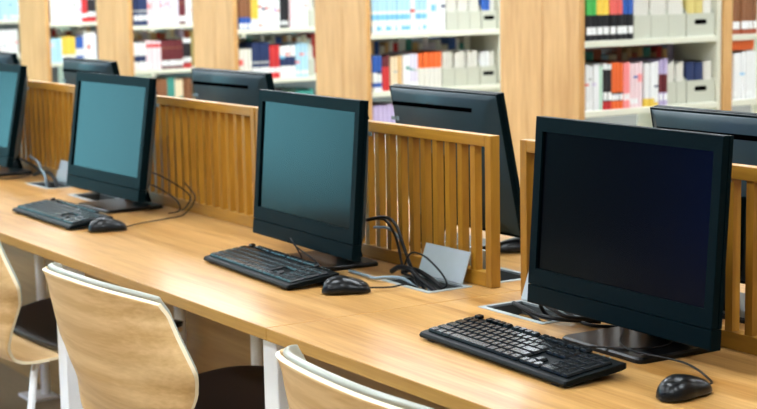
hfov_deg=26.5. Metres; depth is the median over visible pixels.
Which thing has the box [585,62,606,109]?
book
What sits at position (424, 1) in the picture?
book
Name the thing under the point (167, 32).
book
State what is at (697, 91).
magazine file
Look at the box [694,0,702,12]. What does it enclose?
booklet
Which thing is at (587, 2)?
book
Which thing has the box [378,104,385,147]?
book
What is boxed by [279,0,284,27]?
book
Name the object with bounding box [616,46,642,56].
book
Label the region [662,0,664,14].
booklet
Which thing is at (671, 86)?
magazine file
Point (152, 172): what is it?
power cable
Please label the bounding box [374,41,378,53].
book
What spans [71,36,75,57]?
book
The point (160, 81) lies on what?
book
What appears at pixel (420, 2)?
book
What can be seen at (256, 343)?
desk leg
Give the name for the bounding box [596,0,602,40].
book
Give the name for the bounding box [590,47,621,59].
book
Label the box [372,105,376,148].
book
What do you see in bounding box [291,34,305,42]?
book
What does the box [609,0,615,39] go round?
book
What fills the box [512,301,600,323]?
power cable
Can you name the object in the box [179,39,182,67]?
book
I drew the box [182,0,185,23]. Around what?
book
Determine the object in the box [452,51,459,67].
booklet
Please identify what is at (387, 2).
book
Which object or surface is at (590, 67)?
book
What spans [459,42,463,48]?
book
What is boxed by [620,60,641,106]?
book
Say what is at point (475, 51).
booklet
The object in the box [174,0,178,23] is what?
book
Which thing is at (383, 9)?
book
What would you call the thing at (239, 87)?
monitor
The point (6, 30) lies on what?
book
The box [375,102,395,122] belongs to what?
book
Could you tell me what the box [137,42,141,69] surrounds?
book
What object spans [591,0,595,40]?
book
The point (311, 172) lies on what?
monitor
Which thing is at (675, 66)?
booklet
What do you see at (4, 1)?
book
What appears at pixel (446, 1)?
booklet
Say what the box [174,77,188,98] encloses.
book
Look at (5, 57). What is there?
monitor
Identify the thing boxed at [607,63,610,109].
book
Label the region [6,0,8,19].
book
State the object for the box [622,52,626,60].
book
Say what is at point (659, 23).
magazine file
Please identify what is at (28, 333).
chair
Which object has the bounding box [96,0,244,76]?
bookcase
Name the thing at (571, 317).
power cable
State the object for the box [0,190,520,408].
desk
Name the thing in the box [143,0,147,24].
book
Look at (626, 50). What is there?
book
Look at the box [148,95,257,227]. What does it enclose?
divider
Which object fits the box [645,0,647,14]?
booklet
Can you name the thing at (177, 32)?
book
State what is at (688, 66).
booklet
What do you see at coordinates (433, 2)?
book
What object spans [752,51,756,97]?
book
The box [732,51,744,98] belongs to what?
book
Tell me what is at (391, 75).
book
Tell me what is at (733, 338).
divider
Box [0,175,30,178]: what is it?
computer mouse
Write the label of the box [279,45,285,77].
book
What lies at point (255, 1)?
book
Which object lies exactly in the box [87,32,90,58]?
book
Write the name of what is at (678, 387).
computer mouse
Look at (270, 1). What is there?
book
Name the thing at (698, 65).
booklet
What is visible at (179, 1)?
book
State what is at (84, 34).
book
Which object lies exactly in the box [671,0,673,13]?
booklet
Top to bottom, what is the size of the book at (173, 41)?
0.167 m
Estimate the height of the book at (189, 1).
0.200 m
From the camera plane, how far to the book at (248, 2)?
8.29 m
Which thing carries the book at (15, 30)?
on the bookcase at (60, 68)
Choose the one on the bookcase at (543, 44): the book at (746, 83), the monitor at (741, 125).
the book at (746, 83)
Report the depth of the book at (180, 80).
9.59 m
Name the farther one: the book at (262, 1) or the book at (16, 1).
the book at (16, 1)
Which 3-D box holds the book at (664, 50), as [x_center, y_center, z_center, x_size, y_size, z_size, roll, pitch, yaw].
[1.114,-0.531,6.516,0.027,0.206,0.145,-6,9,-32]
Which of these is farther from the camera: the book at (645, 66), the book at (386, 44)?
the book at (386, 44)
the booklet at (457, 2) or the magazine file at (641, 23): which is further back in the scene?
the booklet at (457, 2)
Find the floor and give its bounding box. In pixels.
[0,84,194,408]
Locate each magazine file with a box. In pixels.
[307,6,314,26]
[308,58,314,75]
[441,65,454,87]
[445,7,457,30]
[452,64,466,86]
[455,6,469,30]
[465,64,479,85]
[467,6,480,29]
[477,62,496,84]
[478,4,496,29]
[633,11,650,38]
[648,9,667,37]
[665,8,685,36]
[667,79,675,104]
[673,78,685,103]
[682,6,714,36]
[683,76,714,102]
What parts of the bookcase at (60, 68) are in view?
shelf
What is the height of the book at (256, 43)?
0.192 m
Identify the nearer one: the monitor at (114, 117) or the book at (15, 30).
the monitor at (114, 117)
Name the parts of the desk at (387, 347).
lid, modesty panel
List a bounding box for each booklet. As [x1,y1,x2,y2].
[310,45,312,58]
[430,50,443,67]
[432,50,446,67]
[436,50,449,67]
[439,49,461,67]
[445,0,447,11]
[447,49,468,66]
[449,51,451,67]
[450,0,452,11]
[451,49,474,66]
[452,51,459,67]
[452,53,456,67]
[455,0,459,10]
[462,51,464,66]
[467,0,470,10]
[469,52,471,66]
[471,0,473,10]
[472,49,493,65]
[474,50,476,66]
[477,50,488,65]
[477,51,483,65]
[478,0,484,10]
[485,0,489,10]
[490,0,493,9]
[633,0,635,15]
[636,0,638,14]
[639,0,641,14]
[642,0,644,14]
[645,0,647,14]
[648,0,652,14]
[653,0,655,14]
[656,0,658,14]
[659,0,661,14]
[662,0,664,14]
[665,0,670,13]
[667,60,672,81]
[667,63,670,81]
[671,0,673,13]
[673,60,682,80]
[673,62,680,80]
[673,64,677,80]
[674,0,676,13]
[674,59,710,79]
[676,0,679,13]
[679,0,681,13]
[682,0,693,13]
[683,61,693,80]
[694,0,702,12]
[694,61,702,79]
[703,0,710,12]
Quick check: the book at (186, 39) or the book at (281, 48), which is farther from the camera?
the book at (186, 39)
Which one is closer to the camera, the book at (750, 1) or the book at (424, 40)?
the book at (750, 1)
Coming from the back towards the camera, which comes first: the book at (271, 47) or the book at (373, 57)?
the book at (271, 47)
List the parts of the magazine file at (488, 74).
panel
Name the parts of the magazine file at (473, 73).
panel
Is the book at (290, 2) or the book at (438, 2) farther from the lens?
the book at (290, 2)
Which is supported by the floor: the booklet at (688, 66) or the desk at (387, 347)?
the desk at (387, 347)
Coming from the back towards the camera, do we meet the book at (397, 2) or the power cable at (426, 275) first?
the book at (397, 2)
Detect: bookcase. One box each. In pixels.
[0,20,80,83]
[18,0,155,81]
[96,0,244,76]
[192,0,316,98]
[314,0,500,199]
[500,0,756,183]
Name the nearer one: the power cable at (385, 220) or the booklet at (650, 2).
the power cable at (385, 220)
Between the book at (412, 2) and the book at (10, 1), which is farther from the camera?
the book at (10, 1)
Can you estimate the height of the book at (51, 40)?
0.158 m
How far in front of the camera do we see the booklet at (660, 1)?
6.15 m
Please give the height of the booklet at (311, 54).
0.157 m
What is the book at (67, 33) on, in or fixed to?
on the bookcase at (34, 25)
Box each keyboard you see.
[12,198,112,229]
[204,243,338,289]
[419,314,626,386]
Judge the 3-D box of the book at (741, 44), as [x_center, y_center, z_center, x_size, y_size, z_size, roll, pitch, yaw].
[1.405,-0.649,6.467,0.130,0.050,0.164,-6,9,-32]
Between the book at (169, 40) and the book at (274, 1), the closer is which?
the book at (274, 1)
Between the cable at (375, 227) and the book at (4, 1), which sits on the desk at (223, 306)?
the cable at (375, 227)
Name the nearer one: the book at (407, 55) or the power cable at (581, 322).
the power cable at (581, 322)
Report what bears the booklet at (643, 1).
in the magazine file at (641, 23)
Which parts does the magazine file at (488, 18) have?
panel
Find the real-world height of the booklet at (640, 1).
0.215 m
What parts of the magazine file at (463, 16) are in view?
panel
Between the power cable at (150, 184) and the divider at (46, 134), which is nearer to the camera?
the power cable at (150, 184)
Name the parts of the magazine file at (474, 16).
panel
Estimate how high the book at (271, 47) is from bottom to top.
0.173 m
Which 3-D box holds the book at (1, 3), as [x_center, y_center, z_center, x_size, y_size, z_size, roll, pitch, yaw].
[-2.775,-1.445,11.701,0.022,0.201,0.165,-6,9,-32]
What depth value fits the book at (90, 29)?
10.90 m
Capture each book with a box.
[0,0,2,19]
[0,29,8,51]
[0,30,2,51]
[2,0,6,19]
[2,30,5,51]
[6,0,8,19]
[8,0,12,19]
[8,29,18,55]
[8,30,11,52]
[11,30,14,52]
[12,0,15,19]
[15,0,18,19]
[48,0,54,22]
[50,28,61,35]
[50,29,55,35]
[50,37,61,62]
[50,38,54,62]
[51,38,57,62]
[52,36,64,61]
[64,36,68,57]
[65,31,71,35]
[68,27,81,31]
[68,36,71,56]
[70,35,83,57]
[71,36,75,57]
[74,32,87,58]
[75,36,79,57]
[76,0,81,21]
[81,0,84,21]
[84,0,87,21]
[87,0,90,21]
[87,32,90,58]
[90,0,92,21]
[90,29,97,58]
[90,32,93,58]
[92,0,95,21]
[93,33,96,59]
[132,0,136,25]
[133,30,146,39]
[133,32,137,39]
[133,39,150,69]
[133,42,137,69]
[136,0,140,25]
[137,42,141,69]
[140,0,143,25]
[141,43,146,69]
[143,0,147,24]
[147,0,151,24]
[147,32,156,39]
[150,40,161,68]
[150,41,156,69]
[152,77,166,95]
[155,29,170,38]
[155,78,162,94]
[156,39,172,68]
[156,77,171,96]
[156,80,158,94]
[158,40,164,68]
[158,76,174,96]
[160,33,165,38]
[164,29,173,36]
[164,40,168,68]
[171,37,185,67]
[171,39,179,67]
[172,40,175,68]
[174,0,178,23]
[174,29,183,37]
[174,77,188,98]
[174,78,178,96]
[175,78,182,97]
[178,0,182,23]
[179,37,191,67]
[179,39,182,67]
[181,78,185,97]
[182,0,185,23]
[184,30,189,37]
[185,0,188,23]
[185,38,188,67]
[185,77,191,98]
[188,0,191,23]
[189,30,193,65]
[237,0,242,28]
[238,42,255,71]
[238,48,246,70]
[238,49,242,70]
[241,41,258,71]
[242,0,246,28]
[243,48,251,70]
[245,34,263,41]
[246,0,250,28]
[251,0,254,28]
[251,41,265,71]
[254,0,258,28]
[258,0,261,28]
[258,42,262,71]
[261,0,265,28]
[264,35,274,43]
[265,0,269,27]
[266,42,269,72]
[269,0,273,27]
[269,44,279,77]
[269,45,274,77]
[273,0,276,27]
[273,34,291,41]
[275,35,286,42]
[275,36,281,43]
[276,0,279,27]
[276,87,295,92]
[277,44,289,76]
[278,44,295,76]
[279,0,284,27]
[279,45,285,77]
[281,43,299,76]
[284,0,287,27]
[285,42,303,76]
[288,0,292,27]
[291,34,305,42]
[292,36,300,42]
[293,0,296,26]
[295,87,313,94]
[300,0,303,26]
[303,0,307,26]
[304,43,307,75]
[306,38,310,44]
[370,0,376,33]
[371,40,392,51]
[371,41,373,53]
[371,54,381,91]
[371,55,376,91]
[372,54,389,90]
[372,102,390,121]
[372,104,381,120]
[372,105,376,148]
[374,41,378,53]
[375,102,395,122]
[376,0,381,33]
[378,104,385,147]
[379,42,388,52]
[379,45,384,53]
[380,39,405,51]
[380,54,401,83]
[381,0,385,33]
[381,56,385,90]
[382,53,405,84]
[385,0,390,32]
[388,52,413,84]
[389,56,393,88]
[390,53,409,84]
[391,0,395,32]
[393,43,397,51]
[393,56,396,83]
[395,0,400,32]
[401,0,405,32]
[402,51,427,85]
[404,37,427,49]
[405,0,410,32]
[405,52,422,85]
[406,39,411,50]
[410,0,414,31]
[412,42,418,50]
[413,50,436,86]
[413,53,417,85]
[415,0,418,31]
[417,51,432,86]
[418,0,422,31]
[418,43,422,49]
[418,50,441,86]
[423,0,426,31]
[427,0,430,31]
[428,39,440,49]
[428,42,434,49]
[430,37,455,49]
[431,0,435,31]
[435,0,440,30]
[441,0,445,30]
[441,44,447,49]
[445,36,470,49]
[456,39,458,48]
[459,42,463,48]
[585,0,590,40]
[585,48,600,60]
[585,52,592,60]
[585,61,614,108]
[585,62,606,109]
[585,64,588,110]
[586,64,595,110]
[589,66,591,110]
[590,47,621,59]
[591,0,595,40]
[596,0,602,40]
[596,65,598,109]
[599,60,629,107]
[599,66,602,109]
[601,54,616,59]
[601,55,607,59]
[603,0,608,39]
[606,61,618,108]
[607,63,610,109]
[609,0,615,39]
[616,0,622,39]
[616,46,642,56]
[619,62,622,107]
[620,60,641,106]
[620,62,626,107]
[622,0,626,38]
[622,48,630,59]
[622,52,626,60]
[623,46,650,56]
[625,60,657,105]
[627,0,632,38]
[629,58,662,104]
[629,63,633,107]
[630,62,637,106]
[631,52,637,57]
[635,45,661,57]
[637,57,666,104]
[642,62,648,106]
[644,44,672,59]
[644,62,653,105]
[651,51,656,57]
[662,48,666,57]
[732,0,735,33]
[732,40,753,50]
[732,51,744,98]
[732,52,739,99]
[732,53,736,99]
[735,50,752,98]
[736,0,739,33]
[740,0,744,33]
[744,51,748,98]
[745,0,748,33]
[749,0,752,33]
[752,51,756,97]
[753,0,756,32]
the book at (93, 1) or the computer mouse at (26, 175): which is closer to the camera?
the computer mouse at (26, 175)
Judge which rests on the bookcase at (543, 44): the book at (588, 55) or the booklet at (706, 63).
the book at (588, 55)
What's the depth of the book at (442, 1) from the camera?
7.40 m
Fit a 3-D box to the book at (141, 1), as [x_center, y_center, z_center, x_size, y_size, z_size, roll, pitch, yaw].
[-1.425,-1.160,9.463,0.022,0.207,0.163,-6,9,-32]
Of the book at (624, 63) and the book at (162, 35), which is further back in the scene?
the book at (162, 35)
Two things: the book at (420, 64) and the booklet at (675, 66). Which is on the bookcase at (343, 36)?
the book at (420, 64)
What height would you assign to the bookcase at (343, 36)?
1.740 m
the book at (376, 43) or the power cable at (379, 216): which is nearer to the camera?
the power cable at (379, 216)
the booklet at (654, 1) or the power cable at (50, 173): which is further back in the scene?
the booklet at (654, 1)
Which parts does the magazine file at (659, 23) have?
panel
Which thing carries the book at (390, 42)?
on the bookcase at (343, 36)
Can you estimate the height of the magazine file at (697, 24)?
0.185 m
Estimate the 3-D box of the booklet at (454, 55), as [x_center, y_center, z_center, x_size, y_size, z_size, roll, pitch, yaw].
[0.316,-0.639,7.554,0.014,0.152,0.174,-6,9,-32]
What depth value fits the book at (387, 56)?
7.27 m
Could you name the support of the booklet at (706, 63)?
in the magazine file at (697, 91)
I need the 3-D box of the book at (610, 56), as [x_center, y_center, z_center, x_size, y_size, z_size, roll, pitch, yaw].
[0.879,-0.501,6.381,0.043,0.192,0.164,-6,9,-32]
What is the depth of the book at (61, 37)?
10.57 m
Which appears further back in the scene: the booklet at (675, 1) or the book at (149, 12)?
the book at (149, 12)
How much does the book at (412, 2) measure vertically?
0.202 m
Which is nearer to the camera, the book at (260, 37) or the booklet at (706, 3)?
the booklet at (706, 3)
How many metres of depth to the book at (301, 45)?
8.49 m
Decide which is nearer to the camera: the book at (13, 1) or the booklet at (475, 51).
the booklet at (475, 51)
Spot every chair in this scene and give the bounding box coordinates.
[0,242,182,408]
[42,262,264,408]
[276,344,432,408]
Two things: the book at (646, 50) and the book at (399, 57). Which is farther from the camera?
the book at (399, 57)
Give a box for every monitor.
[0,52,18,64]
[0,63,31,176]
[62,57,119,84]
[66,71,162,213]
[191,67,274,192]
[253,89,377,270]
[389,84,520,249]
[527,116,733,363]
[650,105,756,323]
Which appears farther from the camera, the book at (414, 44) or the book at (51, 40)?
the book at (51, 40)
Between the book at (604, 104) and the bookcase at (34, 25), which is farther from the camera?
the bookcase at (34, 25)
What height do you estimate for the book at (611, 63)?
0.177 m
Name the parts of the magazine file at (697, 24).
panel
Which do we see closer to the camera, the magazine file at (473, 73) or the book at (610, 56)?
the book at (610, 56)
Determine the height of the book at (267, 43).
0.188 m
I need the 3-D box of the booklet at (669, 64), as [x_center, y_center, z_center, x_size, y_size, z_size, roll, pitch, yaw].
[1.083,-0.479,6.293,0.012,0.157,0.174,-6,9,-32]
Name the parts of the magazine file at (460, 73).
panel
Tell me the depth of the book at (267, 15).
8.35 m
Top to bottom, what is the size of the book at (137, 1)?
0.211 m
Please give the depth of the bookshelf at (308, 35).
8.76 m
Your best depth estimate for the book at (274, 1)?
8.38 m
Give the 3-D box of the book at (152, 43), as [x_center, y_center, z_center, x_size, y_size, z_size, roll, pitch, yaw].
[-1.373,-0.889,9.542,0.032,0.167,0.182,-6,9,-32]
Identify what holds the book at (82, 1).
on the bookcase at (34, 25)
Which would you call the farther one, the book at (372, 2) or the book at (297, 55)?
the book at (297, 55)
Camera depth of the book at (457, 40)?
7.70 m
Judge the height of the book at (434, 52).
0.168 m
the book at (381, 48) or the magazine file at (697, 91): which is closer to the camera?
the magazine file at (697, 91)
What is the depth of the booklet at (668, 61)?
6.22 m
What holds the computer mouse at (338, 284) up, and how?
on the desk at (223, 306)
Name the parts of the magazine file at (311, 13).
panel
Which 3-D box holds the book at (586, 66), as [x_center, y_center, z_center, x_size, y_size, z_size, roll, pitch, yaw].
[0.733,-0.444,6.059,0.016,0.172,0.175,-6,9,-32]
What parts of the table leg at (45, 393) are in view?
foot plate, post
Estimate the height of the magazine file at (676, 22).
0.185 m
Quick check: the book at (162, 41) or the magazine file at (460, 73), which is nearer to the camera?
the magazine file at (460, 73)
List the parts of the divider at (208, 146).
post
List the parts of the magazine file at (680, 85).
panel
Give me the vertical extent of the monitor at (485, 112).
0.387 m
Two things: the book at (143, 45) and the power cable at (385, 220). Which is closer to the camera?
the power cable at (385, 220)
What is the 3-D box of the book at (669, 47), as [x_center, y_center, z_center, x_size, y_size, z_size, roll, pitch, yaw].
[1.137,-0.544,6.535,0.033,0.224,0.154,-6,9,-32]
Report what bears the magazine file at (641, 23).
on the bookcase at (543, 44)
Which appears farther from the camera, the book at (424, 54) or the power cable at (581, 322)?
the book at (424, 54)
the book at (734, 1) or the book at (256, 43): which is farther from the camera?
the book at (256, 43)
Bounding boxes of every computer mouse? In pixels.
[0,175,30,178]
[88,182,195,231]
[322,275,423,293]
[500,237,520,252]
[619,328,712,401]
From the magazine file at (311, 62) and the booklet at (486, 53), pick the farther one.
the magazine file at (311, 62)
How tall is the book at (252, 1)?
0.202 m
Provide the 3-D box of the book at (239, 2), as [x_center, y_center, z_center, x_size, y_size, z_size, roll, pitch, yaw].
[-0.757,-1.016,8.344,0.022,0.207,0.185,-6,9,-32]
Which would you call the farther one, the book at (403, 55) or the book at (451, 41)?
the book at (451, 41)
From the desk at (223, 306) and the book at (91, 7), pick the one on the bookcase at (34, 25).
the book at (91, 7)
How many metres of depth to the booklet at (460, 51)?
7.49 m
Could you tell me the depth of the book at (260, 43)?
8.36 m
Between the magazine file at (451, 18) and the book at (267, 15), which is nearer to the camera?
the magazine file at (451, 18)
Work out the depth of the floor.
5.61 m
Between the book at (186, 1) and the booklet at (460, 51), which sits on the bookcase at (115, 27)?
the book at (186, 1)
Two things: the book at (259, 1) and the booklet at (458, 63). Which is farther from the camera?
the book at (259, 1)
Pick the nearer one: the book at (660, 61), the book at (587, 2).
the book at (587, 2)
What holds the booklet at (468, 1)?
in the magazine file at (474, 16)
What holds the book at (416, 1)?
on the bookcase at (343, 36)
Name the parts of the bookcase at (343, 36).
panel, shelf, shelf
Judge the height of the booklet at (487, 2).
0.215 m
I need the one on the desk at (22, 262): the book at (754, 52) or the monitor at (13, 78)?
the monitor at (13, 78)
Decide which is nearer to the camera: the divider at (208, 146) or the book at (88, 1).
the divider at (208, 146)
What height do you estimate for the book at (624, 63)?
0.172 m
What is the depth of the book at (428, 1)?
7.36 m
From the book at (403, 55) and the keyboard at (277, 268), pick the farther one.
the book at (403, 55)
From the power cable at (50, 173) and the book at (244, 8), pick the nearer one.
the power cable at (50, 173)
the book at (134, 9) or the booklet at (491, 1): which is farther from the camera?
the book at (134, 9)
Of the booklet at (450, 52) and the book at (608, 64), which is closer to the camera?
the book at (608, 64)
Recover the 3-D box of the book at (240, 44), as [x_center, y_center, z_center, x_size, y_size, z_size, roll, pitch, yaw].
[-0.689,-0.754,8.410,0.020,0.188,0.161,-6,9,-32]
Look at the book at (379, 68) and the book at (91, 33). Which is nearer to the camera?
the book at (379, 68)
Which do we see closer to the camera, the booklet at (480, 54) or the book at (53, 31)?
the booklet at (480, 54)
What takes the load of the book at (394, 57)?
on the bookcase at (343, 36)
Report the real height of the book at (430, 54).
0.166 m
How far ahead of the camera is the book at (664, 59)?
6.19 m
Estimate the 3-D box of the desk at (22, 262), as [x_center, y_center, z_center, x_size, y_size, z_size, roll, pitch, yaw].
[-1.478,0.167,6.151,1.165,0.820,2.188,-6,9,-32]
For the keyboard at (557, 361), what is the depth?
2.72 m
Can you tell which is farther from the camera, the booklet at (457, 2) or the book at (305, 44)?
the book at (305, 44)
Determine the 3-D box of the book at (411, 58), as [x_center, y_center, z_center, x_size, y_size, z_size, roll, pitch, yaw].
[0.105,-0.619,7.415,0.022,0.166,0.184,-6,9,-32]
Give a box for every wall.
[0,0,158,82]
[159,0,751,125]
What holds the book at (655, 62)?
on the bookcase at (543, 44)
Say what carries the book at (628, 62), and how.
on the bookcase at (543, 44)
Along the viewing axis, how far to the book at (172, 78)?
9.56 m
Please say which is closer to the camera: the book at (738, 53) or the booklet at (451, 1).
the book at (738, 53)
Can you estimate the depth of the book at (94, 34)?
10.68 m
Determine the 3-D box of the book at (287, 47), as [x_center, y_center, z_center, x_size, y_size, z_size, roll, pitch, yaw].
[-0.518,-0.762,8.516,0.030,0.169,0.156,-6,9,-32]
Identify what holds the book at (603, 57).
on the bookcase at (543, 44)
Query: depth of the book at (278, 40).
8.63 m
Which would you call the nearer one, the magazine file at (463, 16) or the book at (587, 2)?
the book at (587, 2)
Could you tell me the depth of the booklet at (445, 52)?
7.44 m
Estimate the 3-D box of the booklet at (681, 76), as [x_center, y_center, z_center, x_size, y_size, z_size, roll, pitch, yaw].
[1.137,-0.488,6.326,0.012,0.164,0.174,-6,9,-32]
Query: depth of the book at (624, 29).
6.05 m
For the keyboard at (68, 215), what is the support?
on the desk at (223, 306)
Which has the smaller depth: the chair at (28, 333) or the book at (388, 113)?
the chair at (28, 333)
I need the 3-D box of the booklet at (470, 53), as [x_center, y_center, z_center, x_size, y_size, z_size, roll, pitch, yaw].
[0.389,-0.646,7.600,0.014,0.152,0.174,-6,9,-32]
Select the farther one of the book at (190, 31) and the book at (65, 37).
the book at (65, 37)
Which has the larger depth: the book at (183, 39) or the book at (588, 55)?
the book at (183, 39)
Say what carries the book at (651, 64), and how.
on the bookcase at (543, 44)
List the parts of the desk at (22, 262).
modesty panel, lid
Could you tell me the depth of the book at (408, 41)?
7.55 m
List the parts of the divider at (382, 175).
post, rail, post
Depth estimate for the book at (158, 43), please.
9.48 m
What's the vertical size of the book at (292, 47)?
0.168 m
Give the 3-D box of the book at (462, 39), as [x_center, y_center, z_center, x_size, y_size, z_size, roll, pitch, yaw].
[0.386,-0.709,7.815,0.039,0.224,0.168,-6,9,-32]
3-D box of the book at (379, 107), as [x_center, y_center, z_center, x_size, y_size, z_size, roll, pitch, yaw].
[-0.039,-0.360,7.345,0.025,0.199,0.173,-6,9,-32]
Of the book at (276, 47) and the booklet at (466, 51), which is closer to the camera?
the booklet at (466, 51)
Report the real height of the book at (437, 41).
0.213 m
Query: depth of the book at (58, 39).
10.55 m
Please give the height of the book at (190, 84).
0.200 m
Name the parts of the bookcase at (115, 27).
panel, shelf, shelf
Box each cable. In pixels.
[19,157,49,187]
[29,155,47,187]
[32,170,58,187]
[150,184,180,213]
[152,172,190,210]
[290,238,352,268]
[348,269,417,286]
[366,215,425,289]
[373,226,429,290]
[376,219,418,286]
[389,264,437,290]
[401,267,445,288]
[404,252,447,289]
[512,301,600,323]
[539,305,599,321]
[563,311,617,327]
[582,341,672,349]
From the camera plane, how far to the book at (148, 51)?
9.45 m
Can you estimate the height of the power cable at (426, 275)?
0.055 m
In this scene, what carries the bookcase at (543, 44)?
on the floor
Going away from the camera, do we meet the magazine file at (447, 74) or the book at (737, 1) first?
the book at (737, 1)
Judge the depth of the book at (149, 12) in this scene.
9.43 m
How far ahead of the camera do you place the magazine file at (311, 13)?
8.50 m
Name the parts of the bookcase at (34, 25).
panel, shelf, shelf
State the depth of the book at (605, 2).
6.00 m
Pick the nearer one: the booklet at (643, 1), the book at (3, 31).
the booklet at (643, 1)
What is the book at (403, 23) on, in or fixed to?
on the bookcase at (343, 36)
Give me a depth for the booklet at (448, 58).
7.46 m
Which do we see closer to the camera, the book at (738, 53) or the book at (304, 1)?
the book at (738, 53)
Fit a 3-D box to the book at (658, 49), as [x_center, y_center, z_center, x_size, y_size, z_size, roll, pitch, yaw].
[1.085,-0.535,6.509,0.027,0.216,0.163,-6,9,-32]
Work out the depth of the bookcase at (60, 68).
12.21 m
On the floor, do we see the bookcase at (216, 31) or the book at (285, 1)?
the bookcase at (216, 31)
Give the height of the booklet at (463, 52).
0.161 m
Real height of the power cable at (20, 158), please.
0.087 m
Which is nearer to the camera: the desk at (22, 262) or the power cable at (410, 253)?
the power cable at (410, 253)
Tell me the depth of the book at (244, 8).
8.28 m
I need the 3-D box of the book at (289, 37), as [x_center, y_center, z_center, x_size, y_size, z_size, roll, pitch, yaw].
[-0.521,-0.820,8.748,0.030,0.218,0.161,-6,9,-32]
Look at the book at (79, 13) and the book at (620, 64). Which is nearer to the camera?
the book at (620, 64)
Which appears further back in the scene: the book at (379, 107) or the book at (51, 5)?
the book at (51, 5)
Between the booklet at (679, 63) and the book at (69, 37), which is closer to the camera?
the booklet at (679, 63)
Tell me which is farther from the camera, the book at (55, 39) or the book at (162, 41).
the book at (55, 39)
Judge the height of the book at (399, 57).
0.158 m
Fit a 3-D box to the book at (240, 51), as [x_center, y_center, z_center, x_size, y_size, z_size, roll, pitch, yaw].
[-0.754,-0.733,8.374,0.024,0.158,0.176,-6,9,-32]
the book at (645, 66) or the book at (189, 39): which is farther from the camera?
the book at (189, 39)
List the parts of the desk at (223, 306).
leg, modesty panel, leg, lid, lid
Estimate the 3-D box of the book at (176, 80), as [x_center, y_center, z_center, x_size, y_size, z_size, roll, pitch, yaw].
[-1.245,-0.659,9.648,0.025,0.197,0.170,-6,9,-32]
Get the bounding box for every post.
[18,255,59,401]
[174,306,186,347]
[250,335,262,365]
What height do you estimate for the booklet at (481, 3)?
0.215 m
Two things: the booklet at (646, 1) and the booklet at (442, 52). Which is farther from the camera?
the booklet at (442, 52)
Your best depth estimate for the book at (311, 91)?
8.56 m
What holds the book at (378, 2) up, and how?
on the bookcase at (343, 36)
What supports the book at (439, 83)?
on the bookcase at (343, 36)
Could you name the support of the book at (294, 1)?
on the bookcase at (216, 31)
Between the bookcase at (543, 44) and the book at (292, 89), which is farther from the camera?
the book at (292, 89)
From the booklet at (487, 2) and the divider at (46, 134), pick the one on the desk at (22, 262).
the divider at (46, 134)
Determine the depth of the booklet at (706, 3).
6.28 m
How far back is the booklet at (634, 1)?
6.08 m
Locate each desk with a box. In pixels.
[0,160,89,394]
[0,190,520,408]
[267,271,756,408]
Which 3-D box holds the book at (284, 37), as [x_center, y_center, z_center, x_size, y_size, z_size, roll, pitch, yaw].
[-0.544,-0.814,8.730,0.026,0.212,0.155,-6,9,-32]
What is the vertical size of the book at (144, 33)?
0.222 m
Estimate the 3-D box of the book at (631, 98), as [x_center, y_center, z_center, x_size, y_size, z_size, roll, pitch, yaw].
[0.917,-0.463,6.181,0.020,0.169,0.181,-6,9,-32]
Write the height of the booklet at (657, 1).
0.215 m
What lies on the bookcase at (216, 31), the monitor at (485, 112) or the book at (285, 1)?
the book at (285, 1)
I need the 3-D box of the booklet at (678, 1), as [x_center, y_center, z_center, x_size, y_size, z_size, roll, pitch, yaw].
[1.113,-0.769,6.275,0.014,0.215,0.174,-6,9,-32]
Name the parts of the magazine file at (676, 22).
panel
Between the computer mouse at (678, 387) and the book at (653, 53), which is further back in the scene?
the book at (653, 53)
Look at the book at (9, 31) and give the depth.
11.70 m
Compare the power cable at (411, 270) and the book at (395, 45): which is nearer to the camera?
the power cable at (411, 270)
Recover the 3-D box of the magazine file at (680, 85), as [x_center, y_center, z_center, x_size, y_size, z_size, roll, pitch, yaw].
[1.123,-0.477,6.325,0.048,0.150,0.200,-6,9,-32]
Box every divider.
[19,79,74,176]
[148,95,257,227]
[255,108,499,287]
[520,139,756,355]
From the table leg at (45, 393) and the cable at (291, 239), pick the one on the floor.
the table leg at (45, 393)
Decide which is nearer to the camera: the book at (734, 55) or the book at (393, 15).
the book at (734, 55)
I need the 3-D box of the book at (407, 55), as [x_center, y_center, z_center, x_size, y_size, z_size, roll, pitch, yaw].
[0.092,-0.614,7.398,0.017,0.162,0.168,-6,9,-32]
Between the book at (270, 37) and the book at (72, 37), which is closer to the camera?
the book at (270, 37)
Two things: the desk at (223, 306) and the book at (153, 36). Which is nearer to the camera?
the desk at (223, 306)
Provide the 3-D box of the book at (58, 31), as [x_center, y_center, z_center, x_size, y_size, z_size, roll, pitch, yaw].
[-2.177,-1.077,10.820,0.039,0.215,0.154,-6,9,-32]
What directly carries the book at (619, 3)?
on the bookcase at (543, 44)
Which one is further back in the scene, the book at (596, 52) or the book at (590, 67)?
the book at (596, 52)
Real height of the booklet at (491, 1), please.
0.215 m
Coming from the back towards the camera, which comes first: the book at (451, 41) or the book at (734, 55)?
the book at (451, 41)
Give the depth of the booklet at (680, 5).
6.21 m
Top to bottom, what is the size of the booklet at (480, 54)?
0.153 m
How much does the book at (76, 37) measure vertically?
0.167 m
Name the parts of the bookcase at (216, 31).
panel, shelf, shelf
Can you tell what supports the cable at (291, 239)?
on the desk at (223, 306)
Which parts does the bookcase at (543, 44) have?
panel, shelf, shelf, shelf, shelf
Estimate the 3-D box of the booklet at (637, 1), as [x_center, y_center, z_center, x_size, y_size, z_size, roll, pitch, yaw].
[0.939,-0.750,6.165,0.014,0.215,0.174,-6,9,-32]
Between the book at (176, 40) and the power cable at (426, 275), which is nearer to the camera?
the power cable at (426, 275)
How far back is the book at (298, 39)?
8.70 m
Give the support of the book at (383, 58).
on the bookcase at (343, 36)

